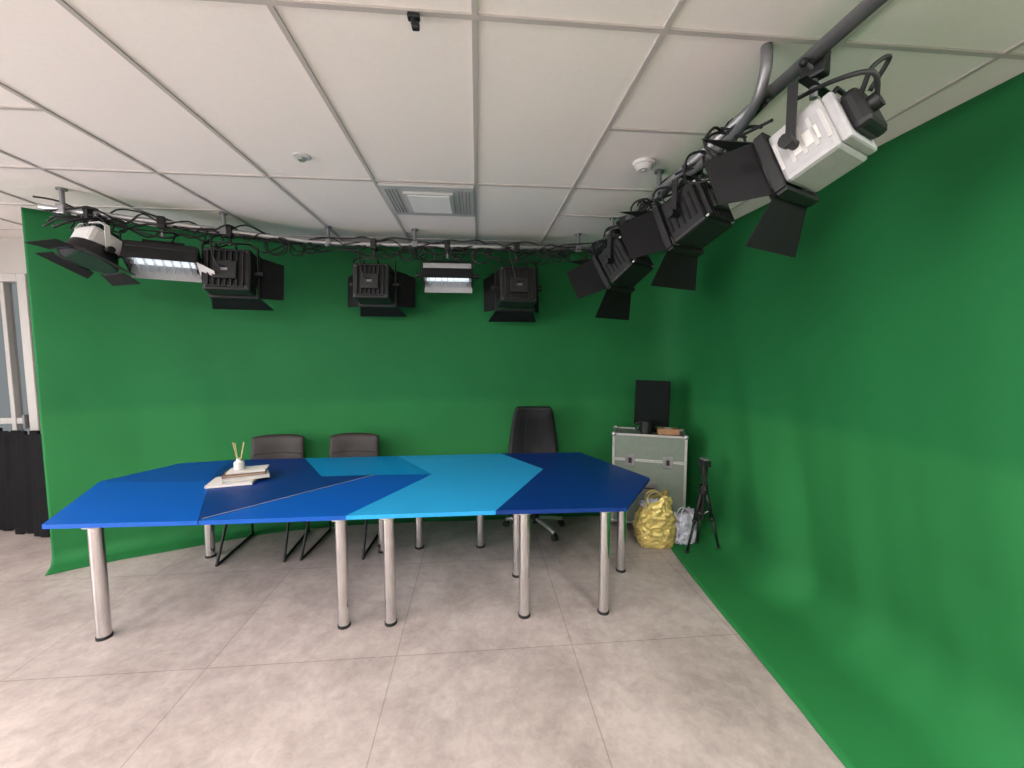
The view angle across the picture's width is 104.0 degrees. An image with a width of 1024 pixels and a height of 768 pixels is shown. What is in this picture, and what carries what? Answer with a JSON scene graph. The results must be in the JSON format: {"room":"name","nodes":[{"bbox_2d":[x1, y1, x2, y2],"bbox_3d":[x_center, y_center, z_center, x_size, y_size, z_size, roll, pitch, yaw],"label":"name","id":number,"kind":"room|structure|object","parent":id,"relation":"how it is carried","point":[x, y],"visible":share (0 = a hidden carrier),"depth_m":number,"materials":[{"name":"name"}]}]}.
{"room":"green screen studio","nodes":[
{"label":"green screen studio","id":0,"kind":"room"},
{"bbox_2d":[0,238,26,273],"bbox_3d":[-2.253,-0.019,4.250,8.550,2.840,0.100,0,4,-5],"label":"wall","id":1,"kind":"structure","parent":0,"point":[12,251],"depth_m":3.88,"materials":[{"name":"white paint"}]},
{"bbox_2d":[0,273,40,433],"bbox_3d":[-5.320,0.172,3.981,1.170,2.500,0.170,0,4,-5],"label":"window","id":2,"kind":"structure","parent":1,"relation":"in","point":[19,406],"depth_m":3.97,"materials":[{"name":"grey paint"}]},
{"bbox_2d":[0,516,845,767],"bbox_3d":[-1.910,1.762,0.166,8.600,0.100,8.600,0,4,-5],"label":"floor","id":3,"kind":"structure","parent":0,"point":[244,661],"depth_m":2.23,"materials":[{"name":"tile"}]},
{"bbox_2d":[215,434,309,566],"bbox_3d":[-2.185,0.987,3.561,0.561,0.964,0.679,0,4,-5],"label":"dining chair","id":4,"kind":"object","parent":3,"relation":"on","point":[274,446],"visible":0.44,"depth_m":3.80,"materials":[{"name":"brown leather"}]},
{"bbox_2d":[300,433,378,560],"bbox_3d":[-1.521,0.982,3.629,0.561,0.964,0.679,0,4,-5],"label":"dining chair","id":5,"kind":"object","parent":3,"relation":"on","point":[342,444],"visible":0.48,"depth_m":3.87,"materials":[{"name":"brown leather"}]},
{"bbox_2d":[42,452,649,641],"bbox_3d":[-1.042,1.115,3.163,4.258,0.741,1.458,0,4,-5],"label":"conference table","id":6,"kind":"object","parent":3,"relation":"on","point":[338,490],"visible":1,"depth_m":2.76,"materials":[{"name":"blue laminate"}]},
{"bbox_2d":[204,464,269,488],"bbox_3d":[-2.092,0.710,3.091,0.402,0.077,0.267,-2,5,-22],"label":"book stack","id":7,"kind":"object","parent":6,"relation":"on","point":[249,475],"visible":1,"depth_m":3.05,"materials":[{"name":"white paper"}]},
{"bbox_2d":[232,442,244,469],"bbox_3d":[-2.134,0.560,3.127,0.075,0.211,0.074,-3,5,-37],"label":"reed diffuser","id":8,"kind":"object","parent":7,"relation":"on","point":[239,464],"visible":1,"depth_m":3.11,"materials":[{"name":"white ceramic"}]},
{"bbox_2d":[21,72,1023,767],"bbox_3d":[-0.731,0.188,1.449,5.745,2.840,5.398,0,4,-5],"label":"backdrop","id":9,"kind":"structure","parent":3,"relation":"on","point":[854,401],"depth_m":2.84,"materials":[{"name":"fabric"}]},
{"bbox_2d":[674,507,696,544],"bbox_3d":[1.562,1.278,3.640,0.232,0.321,0.173,0,4,-5],"label":"plastic bag","id":10,"kind":"object","parent":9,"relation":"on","point":[683,524],"visible":0.7,"depth_m":3.58,"materials":[{"name":"white plastic"}]},
{"bbox_2d":[685,457,719,552],"bbox_3d":[1.628,1.044,3.433,0.266,0.822,0.222,-3,5,-32],"label":"camera tripod","id":11,"kind":"object","parent":9,"relation":"on","point":[704,462],"visible":1,"depth_m":3.43,"materials":[{"name":"black metal"}]},
{"bbox_2d":[503,406,564,541],"bbox_3d":[0.223,0.833,3.896,0.621,1.194,0.604,0,4,-5],"label":"office chair","id":12,"kind":"object","parent":3,"relation":"on","point":[533,429],"visible":0.52,"depth_m":4.04,"materials":[{"name":"leather"}]},
{"bbox_2d":[610,425,688,523],"bbox_3d":[1.343,0.937,3.965,0.694,0.976,0.394,1,4,17],"label":"flight case","id":13,"kind":"object","parent":3,"relation":"on","point":[662,459],"visible":0.69,"depth_m":3.78,"materials":[{"name":"grey metal"}]},
{"bbox_2d":[635,420,651,433],"bbox_3d":[1.266,0.412,3.836,0.153,0.120,0.116,0,4,-5],"label":"coffee mug","id":14,"kind":"object","parent":13,"relation":"on","point":[645,425],"visible":1,"depth_m":3.79,"materials":[{"name":"black ceramic"}]},
{"bbox_2d":[634,380,670,431],"bbox_3d":[1.391,0.212,3.978,0.330,0.495,0.180,2,5,29],"label":"computer monitor","id":15,"kind":"object","parent":13,"relation":"on","point":[652,397],"visible":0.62,"depth_m":3.95,"materials":[{"name":"black plastic"}]},
{"bbox_2d":[657,427,679,434],"bbox_3d":[1.479,0.446,3.791,0.190,0.057,0.100,1,4,14],"label":"cardboard box","id":16,"kind":"object","parent":13,"relation":"on","point":[660,430],"visible":1,"depth_m":3.75,"materials":[{"name":"brown cardboard"}]},
{"bbox_2d":[633,489,676,548],"bbox_3d":[1.283,1.200,3.606,0.372,0.497,0.234,1,4,10],"label":"shopping bag","id":17,"kind":"object","parent":3,"relation":"on","point":[653,525],"visible":1,"depth_m":3.52,"materials":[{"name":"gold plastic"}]},
{"bbox_2d":[0,0,1023,250],"bbox_3d":[-1.910,-1.169,-0.054,8.600,0.100,8.600,0,4,-5],"label":"ceiling","id":18,"kind":"structure","parent":0,"point":[547,95],"depth_m":1.76,"materials":[{"name":"tile"}]},
{"bbox_2d":[293,152,310,161],"bbox_3d":[-1.196,-1.282,2.275,0.090,0.024,0.090,0,4,-5],"label":"sprinkler head","id":19,"kind":"object","parent":18,"relation":"attached to","point":[301,157],"visible":1,"depth_m":2.26},
{"bbox_2d":[407,11,419,30],"bbox_3d":[-0.323,-1.192,1.317,0.040,0.047,0.025,0,4,-5],"label":"ceiling hook","id":20,"kind":"object","parent":18,"relation":"attached to","point":[413,17],"depth_m":1.31,"materials":[{"name":"black metal"}]},
{"bbox_2d":[378,183,473,216],"bbox_3d":[-0.593,-1.326,2.929,0.625,0.034,0.560,0,4,-5],"label":"ceiling air vent","id":21,"kind":"object","parent":18,"relation":"in","point":[404,199],"depth_m":2.84,"materials":[{"name":"white metal"}]},
{"bbox_2d":[38,0,887,253],"bbox_3d":[-0.995,-1.118,1.291,4.074,0.207,4.705,0,4,-5],"label":"rig","id":22,"kind":"object","parent":18,"relation":"attached to","point":[864,9],"visible":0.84,"depth_m":1.73,"materials":[{"name":"metal"}]},
{"bbox_2d":[24,206,140,285],"bbox_3d":[-2.953,-0.979,2.766,0.501,0.503,0.458,1,4,15],"label":"light","id":23,"kind":"object","parent":22,"relation":"hanging from","point":[93,247],"visible":0.97,"depth_m":2.76,"materials":[{"name":"black metal"}]},
{"bbox_2d":[118,215,214,282],"bbox_3d":[-2.573,-1.007,2.973,0.596,0.477,0.328,-2,5,-29],"label":"light","id":24,"kind":"object","parent":22,"relation":"hanging from","point":[146,259],"visible":0.92,"depth_m":2.99,"materials":[{"name":"black metal"}]},
{"bbox_2d":[197,226,283,310],"bbox_3d":[-2.242,-0.950,3.293,0.584,0.639,0.494,-1,4,-15],"label":"stage light","id":25,"kind":"object","parent":22,"relation":"hanging from","point":[237,276],"visible":0.93,"depth_m":3.19,"materials":[{"name":"black metal"}]},
{"bbox_2d":[348,238,415,316],"bbox_3d":[-1.234,-0.968,3.656,0.637,0.659,0.564,0,4,-5],"label":"stage light","id":26,"kind":"object","parent":22,"relation":"hanging from","point":[371,286],"visible":0.99,"depth_m":3.57,"materials":[{"name":"black metal"}]},
{"bbox_2d":[32,84,772,264],"bbox_3d":[-1.073,-1.119,2.489,4.158,0.241,2.318,0,4,-5],"label":"power cables","id":27,"kind":"object","parent":22,"relation":"hanging from","point":[721,130],"visible":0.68,"depth_m":3.21,"materials":[{"name":"black plastic"}]},
{"bbox_2d":[416,240,478,292],"bbox_3d":[-0.582,-1.067,3.596,0.570,0.450,0.335,0,4,-5],"label":"light","id":28,"kind":"object","parent":22,"relation":"hanging from","point":[451,276],"visible":0.97,"depth_m":3.62,"materials":[{"name":"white metal"}]},
{"bbox_2d":[483,242,541,321],"bbox_3d":[0.011,-0.954,3.775,0.555,0.702,0.568,0,4,-5],"label":"stage light","id":29,"kind":"object","parent":22,"relation":"hanging from","point":[512,286],"visible":1,"depth_m":3.64,"materials":[{"name":"black metal"}]},
{"bbox_2d":[566,215,653,319],"bbox_3d":[0.776,-0.880,3.094,0.591,0.750,0.592,-3,5,-37],"label":"stage light","id":30,"kind":"object","parent":22,"relation":"hanging from","point":[614,262],"visible":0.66,"depth_m":2.99,"materials":[{"name":"black metal"}]},
{"bbox_2d":[619,162,734,290],"bbox_3d":[0.911,-0.858,2.177,0.513,0.656,0.534,-2,5,-30],"label":"stage light","id":31,"kind":"object","parent":22,"relation":"hanging from","point":[693,217],"visible":0.77,"depth_m":2.11,"materials":[{"name":"black metal"}]},
{"bbox_2d":[701,50,892,257],"bbox_3d":[0.996,-0.808,1.414,0.478,0.640,0.506,-2,5,-30],"label":"stage light","id":32,"kind":"object","parent":22,"relation":"hanging from","point":[833,135],"visible":0.98,"depth_m":1.34,"materials":[{"name":"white metal"}]},
{"bbox_2d":[0,0,1023,245],"bbox_3d":[-1.910,-1.116,-0.050,8.500,0.008,8.500,0,4,-5],"label":"ceiling grid","id":33,"kind":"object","parent":18,"relation":"attached to","point":[474,15],"depth_m":1.56,"materials":[{"name":"silver metal"}]},
{"bbox_2d":[633,157,655,172],"bbox_3d":[0.776,-1.275,2.348,0.130,0.050,0.130,0,4,-5],"label":"smoke detector","id":34,"kind":"object","parent":18,"relation":"attached to","point":[645,164],"visible":1,"depth_m":2.31,"materials":[{"name":"white plastic"}]},
{"label":"outside","id":35,"kind":"structure","parent":0,"visible":0},
{"bbox_2d":[0,428,49,536],"bbox_3d":[-4.663,0.934,3.800,0.720,1.012,0.083,1,4,14],"label":"panels","id":36,"kind":"object","parent":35,"point":[23,495],"visible":0.93,"depth_m":3.77,"materials":[{"name":"black fabric"}]}
]}

